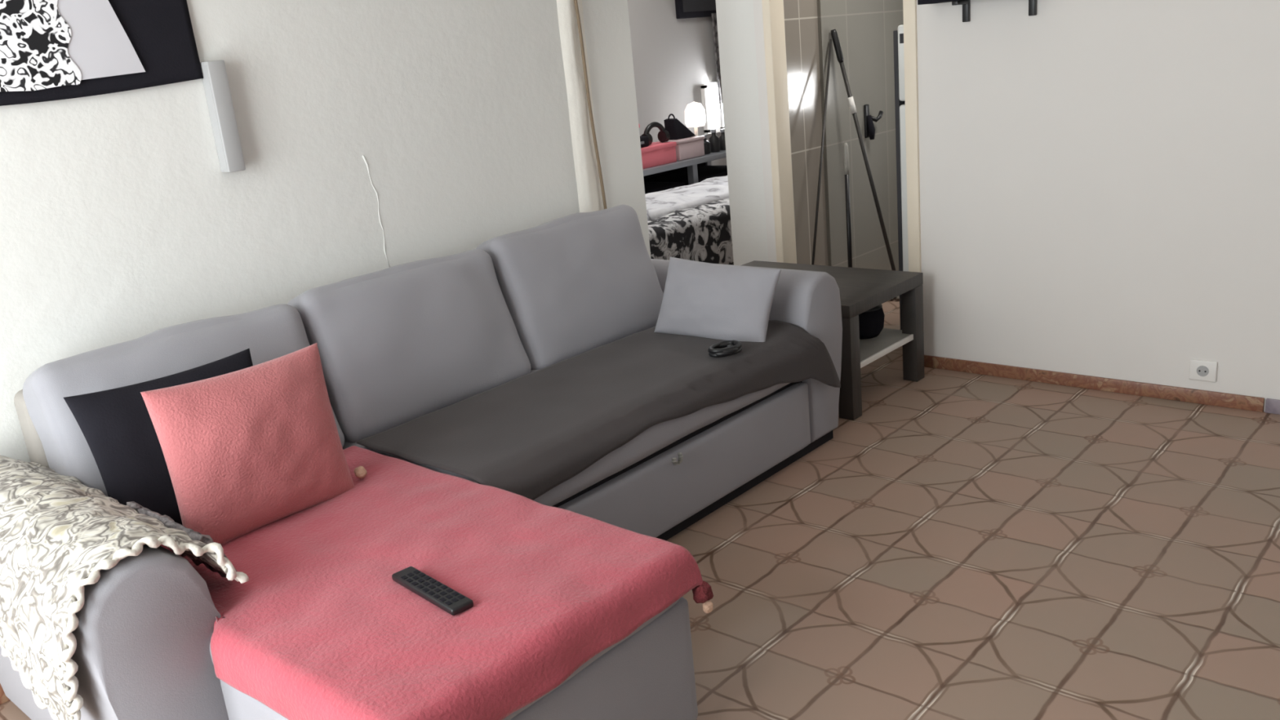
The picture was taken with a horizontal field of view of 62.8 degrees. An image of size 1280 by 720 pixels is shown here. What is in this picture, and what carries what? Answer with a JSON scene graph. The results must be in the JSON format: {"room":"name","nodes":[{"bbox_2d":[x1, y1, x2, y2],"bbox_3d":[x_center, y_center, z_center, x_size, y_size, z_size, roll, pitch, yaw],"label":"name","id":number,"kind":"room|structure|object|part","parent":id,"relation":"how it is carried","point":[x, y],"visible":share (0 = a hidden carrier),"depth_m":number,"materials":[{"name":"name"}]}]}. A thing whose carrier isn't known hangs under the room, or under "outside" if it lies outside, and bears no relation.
{"room":"living room","nodes":[
{"label":"living room","id":0,"kind":"room"},
{"bbox_2d":[0,0,768,462],"bbox_3d":[-1.160,-0.592,2.993,0.251,2.500,5.196,8,21,40],"label":"wall","id":1,"kind":"structure","parent":0,"point":[375,135],"depth_m":3.12,"materials":[{"name":"white paint"}]},
{"bbox_2d":[0,683,10,704],"bbox_3d":[-1.266,0.694,2.999,0.012,0.060,4.165,9,22,41],"label":"baseboard","id":2,"kind":"structure","parent":1,"relation":"attached to","point":[3,699],"depth_m":2.63,"materials":[{"name":"brown stone"}]},
{"bbox_2d":[0,0,203,106],"bbox_3d":[-1.543,-0.923,2.368,0.020,0.685,1.032,9,22,41],"label":"picture","id":3,"kind":"object","parent":1,"relation":"hanging from","point":[51,50],"visible":1,"depth_m":2.60},
{"bbox_3d":[-1.362,-0.957,2.560,0.003,0.522,0.198,9,22,41],"label":"pale panel","id":4,"kind":"part","parent":3,"relation":"part of","materials":[{"name":"white paper"}]},
{"bbox_2d":[200,60,245,172],"bbox_3d":[-1.140,-0.663,2.865,0.050,0.295,0.050,9,22,41],"label":"wall lamp","id":5,"kind":"object","parent":1,"relation":"attached to","point":[215,80],"visible":1,"depth_m":2.85,"materials":[{"name":"white plastic"}]},
{"bbox_2d":[573,0,607,208],"bbox_3d":[-0.189,-0.980,3.896,0.017,0.951,0.092,4,19,30],"label":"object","id":6,"kind":"object","parent":1,"relation":"hanging from","point":[575,2],"visible":0.94,"depth_m":3.90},
{"bbox_2d":[0,297,1279,719],"bbox_3d":[0.552,0.376,3.762,7.900,0.100,8.200,9,22,41],"label":"floor","id":7,"kind":"structure","parent":0,"point":[966,545],"depth_m":2.84,"materials":[{"name":"tile"}]},
{"bbox_2d":[0,204,842,719],"bbox_3d":[-0.219,0.189,2.892,1.546,0.891,2.641,9,22,41],"label":"sofa","id":8,"kind":"object","parent":7,"relation":"on","point":[398,344],"visible":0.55,"depth_m":2.98,"materials":[{"name":"grey fabric"}]},
{"bbox_3d":[-0.753,0.141,3.372,0.110,0.740,2.155,9,22,41],"label":"frame","id":9,"kind":"part","parent":8,"relation":"part of","materials":[{"name":"grey fabric"}]},
{"bbox_3d":[-1.225,0.588,2.277,0.940,0.593,0.238,9,22,41],"label":"armrest","id":10,"kind":"part","parent":8,"relation":"part of","materials":[{"name":"grey fabric"}]},
{"bbox_2d":[0,455,248,719],"bbox_3d":[-1.192,0.458,2.230,0.917,0.392,0.375,9,22,41],"label":"knitted throw","id":11,"kind":"object","parent":8,"relation":"on","point":[58,532],"visible":1,"depth_m":1.99,"materials":[{"name":"white fabric"}]},
{"bbox_2d":[22,303,344,497],"bbox_3d":[-1.149,0.143,2.716,0.293,0.467,0.704,9,22,41],"label":"cushion","id":12,"kind":"object","parent":8,"relation":"on","point":[54,439],"depth_m":2.56,"materials":[{"name":"grey fabric"}]},
{"bbox_2d":[287,248,530,442],"bbox_3d":[-0.686,-0.056,3.215,0.299,0.472,0.711,9,22,41],"label":"cushion","id":13,"kind":"object","parent":8,"relation":"on","point":[398,344],"depth_m":3.09,"materials":[{"name":"grey fabric"}]},
{"bbox_2d":[160,445,713,719],"bbox_3d":[-0.563,0.456,2.251,1.233,0.180,0.789,9,22,41],"label":"fleece blanket","id":14,"kind":"object","parent":8,"relation":"on","point":[321,627],"visible":0.8,"depth_m":2.02,"materials":[{"name":"pink fabric"}]},
{"bbox_2d":[63,347,253,524],"bbox_3d":[-1.072,0.203,2.500,0.156,0.359,0.457,9,22,41],"label":"throw cushion","id":15,"kind":"object","parent":14,"relation":"on","point":[117,426],"visible":0.38,"depth_m":2.38,"materials":[{"name":"black fabric"}]},
{"bbox_2d":[140,342,354,545],"bbox_3d":[-0.885,0.199,2.423,0.170,0.388,0.441,9,22,41],"label":"throw cushion","id":16,"kind":"object","parent":14,"relation":"on","point":[245,451],"visible":0.94,"depth_m":2.35,"materials":[{"name":"pink fabric"}]},
{"bbox_2d":[391,566,473,615],"bbox_3d":[-0.402,0.442,2.019,0.048,0.016,0.224,-19,21,-39],"label":"remote control","id":17,"kind":"object","parent":14,"relation":"on","point":[428,588],"visible":1,"depth_m":2.00,"materials":[{"name":"black plastic"}]},
{"bbox_2d":[209,597,680,719],"bbox_3d":[-0.673,0.454,2.350,1.453,0.127,0.737,9,22,41],"label":"cushion","id":18,"kind":"object","parent":8,"relation":"on","point":[602,663],"depth_m":1.97,"materials":[{"name":"pink fabric"}]},
{"bbox_2d":[342,368,790,506],"bbox_3d":[-0.182,0.132,3.336,0.812,0.161,1.458,9,22,41],"label":"seat cushion","id":19,"kind":"object","parent":8,"relation":"on","point":[660,441],"depth_m":3.02,"materials":[{"name":"grey fabric"}]},
{"bbox_2d":[475,204,663,369],"bbox_3d":[-0.219,-0.260,3.716,0.298,0.498,0.710,9,22,41],"label":"cushion","id":20,"kind":"object","parent":8,"relation":"on","point":[571,285],"depth_m":3.58,"materials":[{"name":"grey fabric"}]},
{"bbox_2d":[355,320,840,500],"bbox_3d":[-0.038,0.152,3.301,0.586,0.265,1.580,9,22,41],"label":"blanket","id":21,"kind":"object","parent":8,"relation":"on","point":[527,435],"visible":0.86,"depth_m":3.06,"materials":[{"name":"grey fabric"}]},
{"bbox_2d":[653,257,781,342],"bbox_3d":[0.259,-0.200,3.596,0.458,0.275,0.161,7,20,36],"label":"throw cushion","id":22,"kind":"object","parent":21,"relation":"on","point":[704,300],"visible":0.94,"depth_m":3.53,"materials":[{"name":"grey fabric"}]},
{"bbox_2d":[707,340,742,357],"bbox_3d":[0.272,-0.036,3.360,0.101,0.033,0.123,9,22,41],"label":"strap","id":23,"kind":"object","parent":21,"relation":"on","point":[726,348],"visible":1,"depth_m":3.33,"materials":[{"name":"black plastic"}]},
{"bbox_3d":[0.111,0.376,3.160,0.056,0.230,1.416,9,22,41],"label":"drawer","id":24,"kind":"part","parent":8,"relation":"part of","materials":[{"name":"grey fabric"}]},
{"bbox_3d":[0.332,-0.069,3.986,0.880,0.593,0.238,9,22,41],"label":"armrest","id":25,"kind":"part","parent":8,"relation":"part of","materials":[{"name":"grey fabric"}]},
{"bbox_2d":[644,182,684,194],"bbox_3d":[-0.068,-0.768,6.594,0.416,0.600,0.686,9,22,41],"label":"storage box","id":26,"kind":"object","parent":7,"relation":"on","point":[650,187],"visible":0.07,"depth_m":6.55,"materials":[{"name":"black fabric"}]},
{"bbox_2d":[642,150,726,185],"bbox_3d":[0.175,-0.938,6.842,0.560,0.740,1.650,9,22,41],"label":"desk","id":27,"kind":"object","parent":7,"relation":"on","point":[691,165],"visible":0.04,"depth_m":6.60,"materials":[{"name":"grey wood"}]},
{"bbox_2d":[640,142,676,168],"bbox_3d":[0.033,-1.243,6.392,0.190,0.121,0.385,9,22,41],"label":"gift box","id":28,"kind":"object","parent":27,"relation":"on","point":[657,153],"visible":0.48,"depth_m":6.35,"materials":[{"name":"pink cardboard"}]},
{"bbox_2d":[640,136,648,147],"bbox_3d":[-0.043,-1.302,6.287,0.150,0.062,0.160,9,22,41],"label":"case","id":29,"kind":"object","parent":28,"relation":"on","point":[644,140],"visible":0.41,"depth_m":6.27,"materials":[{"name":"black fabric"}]},
{"bbox_2d":[640,121,670,145],"bbox_3d":[0.090,-1.386,6.401,0.072,0.132,0.202,9,22,41],"label":"headphones","id":30,"kind":"object","parent":28,"relation":"on","point":[664,135],"visible":0.86,"depth_m":6.41,"materials":[{"name":"black plastic"}]},
{"bbox_2d":[640,133,653,145],"bbox_3d":[0.038,-1.335,6.351,0.072,0.072,0.035,9,22,41],"label":"ear cup","id":31,"kind":"object","parent":30,"relation":"on","point":[649,135],"depth_m":6.33,"materials":[{"name":"black plastic"}]},
{"bbox_2d":[657,129,670,142],"bbox_3d":[0.147,-1.380,6.467,0.072,0.072,0.035,9,22,41],"label":"ear cup","id":32,"kind":"object","parent":30,"relation":"on","point":[664,135],"depth_m":6.45,"materials":[{"name":"black plastic"}]},
{"bbox_3d":[0.028,-1.288,6.379,0.190,0.027,0.385,9,22,41],"label":"lid","id":33,"kind":"part","parent":28,"relation":"part of","materials":[{"name":"pink cardboard"}]},
{"bbox_3d":[-0.016,-1.049,6.978,0.020,0.410,1.550,9,22,41],"label":"panel","id":34,"kind":"part","parent":27,"relation":"part of","materials":[{"name":"grey metal"}]},
{"bbox_2d":[656,135,704,160],"bbox_3d":[0.261,-1.339,6.636,0.190,0.124,0.260,9,22,41],"label":"box","id":35,"kind":"object","parent":27,"relation":"on","point":[691,147],"visible":0.74,"depth_m":6.56,"materials":[{"name":"pink plastic"}]},
{"bbox_2d":[663,113,695,139],"bbox_3d":[0.249,-1.478,6.604,0.090,0.157,0.214,9,22,41],"label":"handbag","id":36,"kind":"object","parent":35,"relation":"on","point":[677,130],"visible":0.97,"depth_m":6.54,"materials":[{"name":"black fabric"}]},
{"bbox_3d":[0.196,-1.514,6.537,0.010,0.040,0.069,9,22,41],"label":"handle","id":37,"kind":"part","parent":36,"relation":"part of","materials":[{"name":"black fabric"}]},
{"bbox_3d":[0.256,-1.389,6.621,0.190,0.020,0.260,9,22,41],"label":"lid","id":38,"kind":"part","parent":35,"relation":"part of","materials":[{"name":"white plastic"}]},
{"bbox_3d":[0.360,-0.895,6.697,0.045,0.705,0.045,9,22,41],"label":"leg","id":39,"kind":"part","parent":27,"relation":"part of","materials":[{"name":"grey metal"}]},
{"bbox_2d":[684,102,706,136],"bbox_3d":[0.377,-1.589,7.106,0.144,0.315,0.144,9,22,41],"label":"table lamp","id":40,"kind":"object","parent":27,"relation":"on","point":[695,113],"visible":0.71,"depth_m":7.04,"materials":[{"name":"white plastic"}]},
{"bbox_2d":[702,134,711,154],"bbox_3d":[0.418,-1.389,6.761,0.068,0.120,0.068,9,22,41],"label":"bottle","id":41,"kind":"object","parent":27,"relation":"on","point":[706,144],"visible":0.61,"depth_m":6.74,"materials":[{"name":"black glass"}]},
{"bbox_3d":[0.500,-1.159,7.545,0.045,0.705,0.045,9,22,41],"label":"leg","id":42,"kind":"part","parent":27,"relation":"part of","materials":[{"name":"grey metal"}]},
{"bbox_2d":[708,128,719,152],"bbox_3d":[0.483,-1.428,6.828,0.068,0.145,0.068,9,22,41],"label":"bottle","id":43,"kind":"object","parent":27,"relation":"on","point":[713,140],"visible":0.97,"depth_m":6.81,"materials":[{"name":"black glass"}]},
{"bbox_2d":[719,128,725,150],"bbox_3d":[0.549,-1.451,6.899,0.068,0.135,0.068,9,22,41],"label":"bottle","id":44,"kind":"object","parent":27,"relation":"on","point":[722,138],"visible":0.72,"depth_m":6.88,"materials":[{"name":"black glass"}]},
{"bbox_2d":[646,165,727,185],"bbox_3d":[0.435,-0.976,7.132,0.416,0.600,0.656,9,22,41],"label":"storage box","id":45,"kind":"object","parent":7,"relation":"on","point":[704,172],"visible":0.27,"depth_m":6.93,"materials":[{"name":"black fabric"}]},
{"bbox_2d":[644,175,733,265],"bbox_3d":[0.280,-0.639,5.974,0.744,0.639,1.920,9,22,41],"label":"bed","id":46,"kind":"object","parent":7,"relation":"on","point":[691,222],"visible":0.22,"depth_m":5.54,"materials":[{"name":"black fabric"}]},
{"bbox_2d":[811,39,831,264],"bbox_3d":[0.956,-0.888,5.277,0.265,1.382,0.673,7,20,36],"label":"broom","id":47,"kind":"object","parent":7,"relation":"on","point":[830,40],"visible":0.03,"depth_m":5.33,"materials":[{"name":"grey metal"}]},
{"bbox_2d":[742,260,924,420],"bbox_3d":[0.669,-0.113,4.403,0.840,0.450,0.580,9,22,41],"label":"coffee table","id":48,"kind":"object","parent":7,"relation":"on","point":[861,290],"visible":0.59,"depth_m":4.20,"materials":[{"name":"grey wood"}]},
{"bbox_3d":[0.791,0.027,3.977,0.065,0.400,0.065,9,22,41],"label":"leg","id":49,"kind":"part","parent":48,"relation":"part of","materials":[{"name":"grey wood"}]},
{"bbox_2d":[858,303,884,338],"bbox_3d":[0.919,-0.186,4.340,0.180,0.170,0.180,9,22,41],"label":"round pot","id":50,"kind":"object","parent":48,"relation":"on","point":[871,322],"visible":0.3,"depth_m":4.27,"materials":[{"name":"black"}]},
{"bbox_3d":[0.914,-0.242,4.323,0.164,0.052,0.164,9,22,41],"label":"lid","id":51,"kind":"part","parent":50,"relation":"part of","materials":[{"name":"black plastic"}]},
{"bbox_2d":[859,328,911,361],"bbox_3d":[0.675,-0.083,4.408,0.790,0.018,0.540,9,22,41],"label":"shelf","id":52,"kind":"object","parent":48,"relation":"attached to","point":[888,340],"depth_m":4.23,"materials":[{"name":"white wood"}]},
{"bbox_3d":[1.129,-0.113,4.338,0.065,0.400,0.065,9,22,41],"label":"leg","id":53,"kind":"part","parent":48,"relation":"part of","materials":[{"name":"grey wood"}]},
{"bbox_2d":[843,142,852,267],"bbox_3d":[1.056,-0.646,5.300,0.030,0.890,0.260,9,22,41],"label":"squeegee","id":54,"kind":"object","parent":7,"relation":"on","point":[845,146],"visible":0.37,"depth_m":5.25,"materials":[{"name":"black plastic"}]},
{"bbox_2d":[831,29,899,300],"bbox_3d":[1.258,-1.034,5.578,0.391,1.428,0.184,4,19,29],"label":"mop","id":55,"kind":"object","parent":7,"relation":"on","point":[833,33],"visible":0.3,"depth_m":5.52,"materials":[{"name":"black plastic"}]},
{"bbox_2d":[893,24,908,329],"bbox_3d":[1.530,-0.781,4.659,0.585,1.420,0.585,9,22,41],"label":"door frame","id":56,"kind":"structure","parent":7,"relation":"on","point":[898,35],"depth_m":4.59,"materials":[{"name":"white wood"}]},
{"bbox_3d":[1.328,-1.241,4.324,0.562,0.315,0.048,9,22,41],"label":"door","id":57,"kind":"part","parent":56,"relation":"part of","materials":[{"name":"white ceramic"}]},
{"bbox_3d":[1.392,-0.579,4.519,0.562,1.040,0.048,9,22,41],"label":"door","id":58,"kind":"part","parent":56,"relation":"part of","materials":[{"name":"white wood"}]},
{"bbox_2d":[627,0,726,165],"bbox_3d":[-0.397,-1.734,6.606,0.100,2.500,4.300,9,22,41],"label":"wall","id":59,"kind":"structure","parent":0,"point":[673,56],"depth_m":7.15,"materials":[{"name":"grey paint"}]},
{"bbox_2d":[675,0,716,18],"bbox_3d":[0.435,-2.644,7.284,0.040,0.500,0.600,9,22,41],"label":"framed picture","id":60,"kind":"object","parent":59,"relation":"attached to","point":[685,9],"visible":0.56,"depth_m":7.23,"materials":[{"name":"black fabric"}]},
{"bbox_2d":[682,0,715,12],"bbox_3d":[0.447,-2.642,7.274,0.007,0.420,0.520,9,22,41],"label":"print","id":61,"kind":"object","parent":60,"relation":"attached to","point":[688,6],"depth_m":7.26,"materials":[{"name":"grey paper"}]},
{"bbox_2d":[700,81,724,134],"bbox_3d":[0.591,-1.841,7.615,0.035,0.350,0.405,9,22,41],"label":"window","id":62,"kind":"structure","parent":59,"relation":"in","point":[713,110],"depth_m":7.53,"materials":[{"name":"white glass"}]},
{"bbox_2d":[711,13,722,103],"bbox_3d":[0.568,-2.153,7.494,0.022,0.620,0.123,9,22,41],"label":"curtain","id":63,"kind":"object","parent":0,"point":[714,24],"visible":0.49,"depth_m":7.46,"materials":[{"name":"grey fabric"}]},
{"bbox_2d":[783,0,828,266],"bbox_3d":[1.381,-1.712,5.944,0.050,2.500,2.908,9,22,41],"label":"wall","id":64,"kind":"structure","parent":0,"point":[801,19],"depth_m":5.39,"materials":[{"name":"beige tile"}]},
{"bbox_2d":[817,0,903,271],"bbox_3d":[1.256,-1.645,5.758,0.020,2.500,0.970,9,22,41],"label":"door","id":65,"kind":"structure","parent":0,"point":[864,28],"depth_m":5.76,"materials":[{"name":"grey tile"}]},
{"bbox_2d":[863,104,883,139],"bbox_3d":[1.294,-1.320,5.801,0.061,0.190,0.114,9,22,41],"label":"wall hook","id":66,"kind":"object","parent":65,"relation":"attached to","point":[869,129],"visible":1,"depth_m":5.77,"materials":[{"name":"black plastic"}]},
{"bbox_3d":[1.252,-1.318,5.788,0.015,0.180,0.040,9,22,41],"label":"plate","id":67,"kind":"part","parent":66,"relation":"part of","materials":[{"name":"black plastic"}]},
{"bbox_2d":[752,0,1279,411],"bbox_3d":[2.273,-1.000,3.243,4.580,2.500,0.100,9,22,41],"label":"wall","id":68,"kind":"structure","parent":0,"point":[1100,180],"depth_m":3.85,"materials":[{"name":"white paint"}]},
{"bbox_2d":[761,0,921,272],"bbox_3d":[0.886,-1.033,4.519,0.727,2.100,0.112,9,22,41],"label":"door frame","id":69,"kind":"structure","parent":68,"relation":"attached to","point":[773,15],"depth_m":4.62,"materials":[{"name":"beige paint"}]},
{"bbox_2d":[917,0,1036,22],"bbox_3d":[1.268,-1.366,3.878,0.460,0.212,0.130,9,22,41],"label":"wall shelf","id":70,"kind":"object","parent":68,"relation":"attached to","point":[966,3],"visible":1,"depth_m":3.95,"materials":[{"name":"black metal"}]},
{"bbox_2d":[924,355,1279,414],"bbox_3d":[2.641,0.231,3.295,3.800,0.052,0.012,9,22,41],"label":"baseboard","id":71,"kind":"structure","parent":68,"relation":"attached to","point":[1127,387],"depth_m":4.02,"materials":[{"name":"brown stone"}]},
{"bbox_2d":[1188,359,1217,382],"bbox_3d":[2.033,0.039,3.788,0.090,0.077,0.014,9,22,41],"label":"wall socket","id":72,"kind":"object","parent":68,"relation":"attached to","point":[1199,370],"visible":1,"depth_m":3.78,"materials":[{"name":"white plastic"}]}
]}

